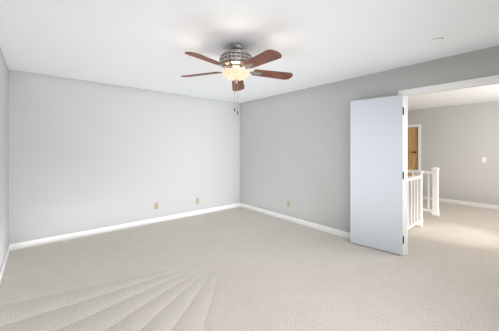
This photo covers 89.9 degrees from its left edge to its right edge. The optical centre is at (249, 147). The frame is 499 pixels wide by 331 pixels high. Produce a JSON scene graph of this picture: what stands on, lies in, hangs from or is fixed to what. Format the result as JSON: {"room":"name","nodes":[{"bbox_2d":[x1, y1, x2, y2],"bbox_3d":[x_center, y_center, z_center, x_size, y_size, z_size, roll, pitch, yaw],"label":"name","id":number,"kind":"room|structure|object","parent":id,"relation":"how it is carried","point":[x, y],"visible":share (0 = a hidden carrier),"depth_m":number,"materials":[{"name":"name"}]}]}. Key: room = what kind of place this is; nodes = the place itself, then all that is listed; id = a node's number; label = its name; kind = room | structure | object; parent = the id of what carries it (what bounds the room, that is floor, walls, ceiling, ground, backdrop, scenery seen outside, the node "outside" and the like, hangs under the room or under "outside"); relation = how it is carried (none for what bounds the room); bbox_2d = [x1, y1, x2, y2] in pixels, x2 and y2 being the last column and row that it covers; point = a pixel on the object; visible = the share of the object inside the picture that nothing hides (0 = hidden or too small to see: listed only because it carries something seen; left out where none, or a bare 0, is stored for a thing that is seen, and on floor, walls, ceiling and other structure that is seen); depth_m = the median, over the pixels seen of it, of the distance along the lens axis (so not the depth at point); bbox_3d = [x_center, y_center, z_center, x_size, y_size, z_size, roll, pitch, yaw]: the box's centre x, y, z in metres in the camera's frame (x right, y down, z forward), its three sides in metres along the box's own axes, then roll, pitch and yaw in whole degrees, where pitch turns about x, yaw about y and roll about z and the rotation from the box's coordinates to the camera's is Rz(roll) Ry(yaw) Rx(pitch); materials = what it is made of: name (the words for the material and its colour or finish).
{"room":"empty bedroom","nodes":[
{"label":"empty bedroom","id":0,"kind":"room"},
{"bbox_2d":[0,48,8,270],"bbox_3d":[-1.458,0.165,1.158,0.120,2.440,5.650,0,0,-40],"label":"wall","id":1,"kind":"structure","parent":0,"point":[4,156],"depth_m":2.94,"materials":[{"name":"grey paint"}]},
{"bbox_2d":[0,244,10,284],"bbox_3d":[-1.406,1.337,1.202,0.017,0.095,5.650,0,0,-40],"label":"baseboard","id":2,"kind":"structure","parent":1,"relation":"attached to","point":[9,246],"depth_m":2.87,"materials":[{"name":"white wood"}]},
{"bbox_2d":[9,70,239,243],"bbox_3d":[-0.131,0.165,6.047,8.450,2.440,0.120,0,0,-40],"label":"wall","id":3,"kind":"structure","parent":0,"point":[86,155],"depth_m":4.12,"materials":[{"name":"grey paint"}]},
{"bbox_2d":[11,203,239,250],"bbox_3d":[-1.713,1.337,4.626,3.900,0.095,0.017,0,0,-40],"label":"baseboard","id":4,"kind":"structure","parent":3,"relation":"attached to","point":[49,240],"depth_m":4.13,"materials":[{"name":"white wood"}]},
{"bbox_2d":[0,199,498,330],"bbox_3d":[1.727,1.435,3.840,8.450,0.100,5.890,0,0,-40],"label":"floor","id":5,"kind":"structure","parent":0,"point":[238,269],"depth_m":2.63,"materials":[{"name":"beige carpet"}]},
{"bbox_2d":[408,170,423,228],"bbox_3d":[2.492,0.884,4.007,1.461,0.999,0.115,0,0,-40],"label":"stair railing","id":6,"kind":"object","parent":5,"relation":"on","point":[415,209],"depth_m":4.35,"materials":[{"name":"white wood"}]},
{"bbox_2d":[424,167,439,216],"bbox_3d":[2.799,0.884,6.302,0.115,0.999,3.231,0,0,-40],"label":"stair railing","id":7,"kind":"object","parent":5,"relation":"on","point":[435,171],"depth_m":5.09,"materials":[{"name":"white wood"}]},
{"bbox_2d":[0,0,498,109],"bbox_3d":[1.727,-1.105,3.840,8.450,0.100,5.890,0,0,-40],"label":"ceiling","id":8,"kind":"structure","parent":0,"point":[144,44],"depth_m":2.43,"materials":[{"name":"white paint"}]},
{"bbox_2d":[181,44,292,113],"bbox_3d":[-0.121,-0.703,2.563,1.234,0.705,1.205,0,0,-40],"label":"fan","id":9,"kind":"object","parent":8,"relation":"hanging from","point":[236,61],"visible":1,"depth_m":2.49,"materials":[{"name":"brown wood"}]},
{"bbox_2d":[430,38,442,42],"bbox_3d":[1.827,-1.047,2.441,0.104,0.016,0.104,0,0,-40],"label":"smoke detector","id":10,"kind":"object","parent":8,"relation":"attached to","point":[436,40],"visible":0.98,"depth_m":2.42,"materials":[{"name":"white plastic"}]},
{"bbox_2d":[240,46,498,232],"bbox_3d":[1.639,0.165,3.766,0.120,2.440,5.650,0,0,-40],"label":"wall","id":11,"kind":"structure","parent":0,"point":[295,148],"depth_m":4.28,"materials":[{"name":"grey paint"}]},
{"bbox_2d":[240,203,349,238],"bbox_3d":[0.876,1.337,4.570,0.013,0.095,3.359,0,0,-40],"label":"baseboard","id":12,"kind":"structure","parent":11,"relation":"attached to","point":[337,232],"depth_m":4.51,"materials":[{"name":"white wood"}]},
{"bbox_2d":[398,75,498,254],"bbox_3d":[2.483,0.340,2.764,0.120,2.090,1.380,0,0,-40],"label":"door jamb","id":13,"kind":"structure","parent":11,"relation":"in","point":[406,159],"depth_m":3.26,"materials":[{"name":"white wood"}]},
{"bbox_2d":[350,95,403,254],"bbox_3d":[1.728,0.346,3.427,0.670,2.054,0.046,0,0,41],"label":"door leaf","id":14,"kind":"structure","parent":13,"relation":"attached to","point":[376,173],"depth_m":3.39,"materials":[{"name":"grey wood"}]},
{"bbox_2d":[408,101,498,204],"bbox_3d":[4.913,0.165,6.523,0.120,2.440,5.650,0,0,-40],"label":"wall","id":15,"kind":"structure","parent":0,"point":[458,142],"depth_m":6.10,"materials":[{"name":"grey paint"}]},
{"bbox_2d":[408,127,417,175],"bbox_3d":[4.346,0.401,7.137,0.090,1.944,0.812,0,0,-40],"label":"door leaf","id":16,"kind":"structure","parent":15,"relation":"in","point":[412,148],"depth_m":6.93,"materials":[{"name":"brown wood"}]},
{"bbox_2d":[408,124,420,169],"bbox_3d":[4.369,0.371,7.157,0.136,2.027,0.954,0,0,-40],"label":"door frame","id":17,"kind":"structure","parent":15,"relation":"attached to","point":[419,144],"depth_m":6.77,"materials":[{"name":"white wood"}]},
{"bbox_2d":[422,196,498,209],"bbox_3d":[5.645,1.337,5.547,0.017,0.095,3.154,0,0,-40],"label":"baseboard","id":18,"kind":"structure","parent":15,"relation":"attached to","point":[482,205],"depth_m":6.03,"materials":[{"name":"white wood"}]}
]}

